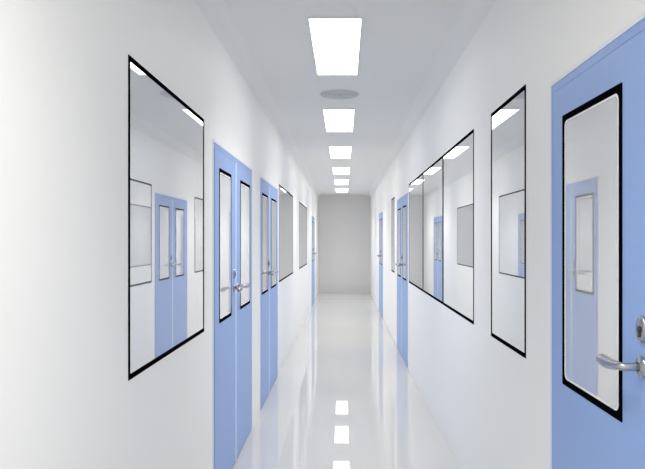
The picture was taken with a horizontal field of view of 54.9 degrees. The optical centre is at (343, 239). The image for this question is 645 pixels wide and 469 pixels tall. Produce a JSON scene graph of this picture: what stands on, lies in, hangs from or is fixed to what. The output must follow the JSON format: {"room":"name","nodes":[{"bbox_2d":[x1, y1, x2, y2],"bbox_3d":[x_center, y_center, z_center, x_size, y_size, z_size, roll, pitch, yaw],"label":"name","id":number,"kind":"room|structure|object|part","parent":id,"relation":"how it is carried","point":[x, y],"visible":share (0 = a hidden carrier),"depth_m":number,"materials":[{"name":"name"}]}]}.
{"room":"clean room","nodes":[
{"label":"clean room","id":0,"kind":"room"},
{"bbox_2d":[0,0,317,468],"bbox_3d":[-0.800,0.115,7.400,0.100,2.830,21.200,0,0,0],"label":"wall","id":1,"kind":"structure","parent":0,"point":[68,400],"depth_m":1.87,"materials":[{"name":"white paint"}]},
{"bbox_2d":[128,54,203,380],"bbox_3d":[-0.774,-0.078,2.737,0.051,1.136,1.168,0,0,0],"label":"window","id":2,"kind":"structure","parent":1,"relation":"in","point":[166,136],"depth_m":2.55,"materials":[{"name":"clear glass"}]},
{"bbox_2d":[212,138,251,468],"bbox_3d":[-0.757,0.475,4.290,0.165,2.109,1.508,0,0,0],"label":"door","id":3,"kind":"structure","parent":1,"relation":"in","point":[231,177],"depth_m":4.08,"materials":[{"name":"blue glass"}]},
{"bbox_3d":[-0.758,0.034,3.905,0.024,0.912,0.380,0,0,0],"label":"glass pane","id":4,"kind":"part","parent":3,"relation":"part of","materials":[{"name":"clear glass"}]},
{"bbox_3d":[-0.712,0.323,4.145,0.073,0.054,0.160,0,0,0],"label":"lever handle","id":5,"kind":"part","parent":3,"relation":"part of","materials":[{"name":"metal"}]},
{"bbox_3d":[-0.712,0.323,4.387,0.073,0.054,0.160,0,0,0],"label":"lever handle","id":6,"kind":"part","parent":3,"relation":"part of","materials":[{"name":"metal"}]},
{"bbox_3d":[-0.758,0.034,4.688,0.024,0.912,0.445,0,0,0],"label":"glass pane","id":7,"kind":"part","parent":3,"relation":"part of","materials":[{"name":"clear glass"}]},
{"bbox_2d":[194,0,320,197],"bbox_3d":[-0.700,-1.250,7.400,0.100,0.100,21.200,0,0,0],"label":"trim","id":8,"kind":"structure","parent":1,"relation":"attached to","point":[217,14],"depth_m":4.55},
{"bbox_2d":[260,175,277,410],"bbox_3d":[-0.757,0.475,6.265,0.165,2.109,1.478,0,0,0],"label":"door","id":9,"kind":"structure","parent":1,"relation":"in","point":[268,192],"depth_m":6.12,"materials":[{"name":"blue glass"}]},
{"bbox_3d":[-0.758,0.034,5.855,0.024,0.912,0.420,0,0,0],"label":"glass pane","id":10,"kind":"part","parent":9,"relation":"part of","materials":[{"name":"clear glass"}]},
{"bbox_3d":[-0.794,0.482,6.265,0.091,2.095,1.450,0,0,0],"label":"frame","id":11,"kind":"part","parent":9,"relation":"part of","materials":[{"name":"blue metal"}]},
{"bbox_3d":[-0.758,0.034,6.595,0.024,0.912,0.470,0,0,0],"label":"glass pane","id":12,"kind":"part","parent":9,"relation":"part of","materials":[{"name":"clear glass"}]},
{"bbox_2d":[279,184,292,281],"bbox_3d":[-0.774,-0.078,8.135,0.051,1.136,1.970,0,0,0],"label":"window","id":13,"kind":"structure","parent":1,"relation":"in","point":[285,198],"depth_m":7.95,"materials":[{"name":"clear glass"}]},
{"bbox_2d":[299,202,306,268],"bbox_3d":[-0.774,-0.078,11.450,0.051,1.136,2.100,0,0,0],"label":"window","id":14,"kind":"structure","parent":1,"relation":"in","point":[302,209],"depth_m":11.20,"materials":[{"name":"clear glass"}]},
{"bbox_2d":[311,215,315,305],"bbox_3d":[-0.757,0.475,15.030,0.165,2.109,1.488,0,0,0],"label":"door","id":15,"kind":"structure","parent":1,"relation":"in","point":[313,253],"depth_m":14.69,"materials":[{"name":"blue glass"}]},
{"bbox_3d":[-0.758,0.034,14.715,0.024,0.912,0.410,0,0,0],"label":"glass pane","id":16,"kind":"part","parent":15,"relation":"part of","materials":[{"name":"clear glass"}]},
{"bbox_2d":[318,195,369,292],"bbox_3d":[0.007,0.115,18.050,1.715,2.830,0.100,0,0,0],"label":"wall","id":17,"kind":"structure","parent":0,"point":[343,220],"depth_m":18.00,"materials":[{"name":"white paint"}]},
{"bbox_2d":[232,293,457,468],"bbox_3d":[0.007,1.580,7.400,1.715,0.100,21.400,0,0,0],"label":"floor","id":18,"kind":"structure","parent":0,"point":[344,395],"depth_m":5.66,"materials":[{"name":"white plastic"}]},
{"bbox_2d":[224,0,466,194],"bbox_3d":[0.007,-1.350,7.400,1.715,0.100,21.400,0,0,0],"label":"ceiling","id":19,"kind":"structure","parent":0,"point":[401,42],"depth_m":4.73,"materials":[{"name":"white paint"}]},
{"bbox_2d":[308,17,361,74],"bbox_3d":[-0.052,-1.295,4.235,0.318,0.010,1.242,0,0,0],"label":"recessed light","id":20,"kind":"object","parent":19,"relation":"in","point":[335,40],"visible":1,"depth_m":4.08,"materials":[{"name":"white plastic"}]},
{"bbox_2d":[323,108,354,131],"bbox_3d":[-0.052,-1.295,6.765,0.318,0.010,1.282,0,0,0],"label":"recessed light","id":21,"kind":"object","parent":19,"relation":"in","point":[336,119],"visible":1,"depth_m":6.65,"materials":[{"name":"white plastic"}]},
{"bbox_2d":[320,89,358,98],"bbox_3d":[-0.040,-1.296,5.530,0.356,0.007,0.356,0,0,0],"label":"ceiling vent","id":22,"kind":"object","parent":19,"relation":"in","point":[338,93],"visible":1,"depth_m":5.51,"materials":[{"name":"white metal"}]},
{"bbox_3d":[-0.040,-1.296,5.530,0.298,0.005,0.298,0,0,0],"label":"blade","id":23,"kind":"part","parent":22,"relation":"part of","materials":[{"name":"white metal"}]},
{"bbox_3d":[-0.040,-1.296,5.530,0.244,0.005,0.244,0,0,0],"label":"blade","id":24,"kind":"part","parent":22,"relation":"part of","materials":[{"name":"white metal"}]},
{"bbox_3d":[-0.040,-1.296,5.530,0.190,0.005,0.190,0,0,0],"label":"blade","id":25,"kind":"part","parent":22,"relation":"part of","materials":[{"name":"white metal"}]},
{"bbox_3d":[-0.040,-1.296,5.530,0.136,0.005,0.136,0,0,0],"label":"blade","id":26,"kind":"part","parent":22,"relation":"part of","materials":[{"name":"white metal"}]},
{"bbox_2d":[329,146,351,158],"bbox_3d":[-0.052,-1.295,9.200,0.318,0.010,1.272,0,0,0],"label":"recessed light","id":27,"kind":"object","parent":19,"relation":"in","point":[336,152],"visible":1,"depth_m":9.16,"materials":[{"name":"white plastic"}]},
{"bbox_2d":[332,167,349,173],"bbox_3d":[-0.052,-1.295,11.620,0.318,0.010,1.172,0,0,0],"label":"recessed light","id":28,"kind":"object","parent":19,"relation":"in","point":[336,170],"visible":1,"depth_m":11.53,"materials":[{"name":"white plastic"}]},
{"bbox_2d":[334,179,348,184],"bbox_3d":[-0.052,-1.295,13.890,0.318,0.010,1.232,0,0,0],"label":"recessed light","id":29,"kind":"object","parent":19,"relation":"in","point":[337,181],"visible":1,"depth_m":13.70,"materials":[{"name":"white plastic"}]},
{"bbox_2d":[336,188,347,191],"bbox_3d":[-0.052,-1.295,16.125,0.318,0.010,1.262,0,0,0],"label":"recessed light","id":30,"kind":"object","parent":19,"relation":"in","point":[337,189],"visible":1,"depth_m":16.03,"materials":[{"name":"white plastic"}]},
{"bbox_2d":[370,0,644,468],"bbox_3d":[0.815,0.115,7.400,0.100,2.830,21.200,0,0,0],"label":"wall","id":31,"kind":"structure","parent":0,"point":[489,404],"depth_m":3.24,"materials":[{"name":"white paint"}]},
{"bbox_2d":[377,211,382,316],"bbox_3d":[0.772,0.475,12.825,0.165,2.109,1.378,0,0,0],"label":"door","id":32,"kind":"structure","parent":31,"relation":"in","point":[380,255],"depth_m":12.59,"materials":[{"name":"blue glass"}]},
{"bbox_3d":[0.773,0.034,13.140,0.024,0.912,0.360,0,0,0],"label":"glass pane","id":33,"kind":"part","parent":32,"relation":"part of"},
{"bbox_3d":[0.773,0.034,12.510,0.024,0.912,0.360,0,0,0],"label":"glass pane","id":34,"kind":"part","parent":32,"relation":"part of","materials":[{"name":"clear glass"}]},
{"bbox_2d":[391,197,394,272],"bbox_3d":[0.789,-0.079,9.685,0.051,1.155,0.590,0,0,0],"label":"window","id":35,"kind":"structure","parent":31,"relation":"in","point":[392,199],"depth_m":9.58,"materials":[{"name":"clear glass"}]},
{"bbox_3d":[0.773,-0.079,9.685,0.016,1.119,0.554,0,0,0],"label":"glass pane","id":36,"kind":"part","parent":35,"relation":"part of","materials":[{"name":"clear glass"}]},
{"bbox_2d":[395,192,407,366],"bbox_3d":[0.772,0.475,8.175,0.165,2.109,1.558,0,0,0],"label":"door","id":37,"kind":"structure","parent":31,"relation":"in","point":[402,202],"depth_m":8.07,"materials":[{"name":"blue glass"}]},
{"bbox_3d":[0.773,0.034,8.540,0.024,0.912,0.420,0,0,0],"label":"glass pane","id":38,"kind":"part","parent":37,"relation":"part of","materials":[{"name":"clear glass"}]},
{"bbox_3d":[0.773,0.034,7.800,0.024,0.912,0.420,0,0,0],"label":"glass pane","id":39,"kind":"part","parent":37,"relation":"part of","materials":[{"name":"clear glass"}]},
{"bbox_2d":[367,0,496,197],"bbox_3d":[0.715,-1.250,7.400,0.100,0.100,21.200,0,0,0],"label":"trim","id":40,"kind":"structure","parent":31,"relation":"attached to","point":[473,13],"depth_m":4.55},
{"bbox_2d":[409,129,473,324],"bbox_3d":[0.789,-0.079,5.473,0.051,1.155,3.649,0,0,0],"label":"window","id":41,"kind":"structure","parent":31,"relation":"in","point":[441,198],"depth_m":4.58,"materials":[{"name":"clear glass"}]},
{"bbox_3d":[0.773,-0.079,6.651,0.016,1.119,1.256,0,0,0],"label":"glass pane","id":42,"kind":"part","parent":41,"relation":"part of","materials":[{"name":"clear glass"}]},
{"bbox_3d":[0.773,-0.079,5.395,0.016,1.119,1.164,0,0,0],"label":"glass pane","id":43,"kind":"part","parent":41,"relation":"part of","materials":[{"name":"clear glass"}]},
{"bbox_3d":[0.773,-0.079,4.216,0.016,1.119,1.101,0,0,0],"label":"glass pane","id":44,"kind":"part","parent":41,"relation":"part of","materials":[{"name":"clear glass"}]},
{"bbox_2d":[491,84,525,358],"bbox_3d":[0.789,-0.079,2.915,0.051,1.155,0.620,0,0,0],"label":"window","id":45,"kind":"structure","parent":31,"relation":"in","point":[508,121],"depth_m":2.87,"materials":[{"name":"clear glass"}]},
{"bbox_2d":[550,11,644,468],"bbox_3d":[0.772,0.475,1.882,0.165,2.109,0.822,0,0,0],"label":"door","id":46,"kind":"structure","parent":31,"relation":"in","point":[597,105],"depth_m":1.85,"materials":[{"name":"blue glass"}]},
{"bbox_3d":[0.773,0.034,1.927,0.024,0.912,0.446,0,0,0],"label":"glass pane","id":47,"kind":"part","parent":46,"relation":"part of","materials":[{"name":"clear glass"}]},
{"bbox_3d":[0.727,0.323,1.631,0.073,0.054,0.160,0,0,0],"label":"lever handle","id":48,"kind":"part","parent":46,"relation":"part of","materials":[{"name":"metal"}]}
]}

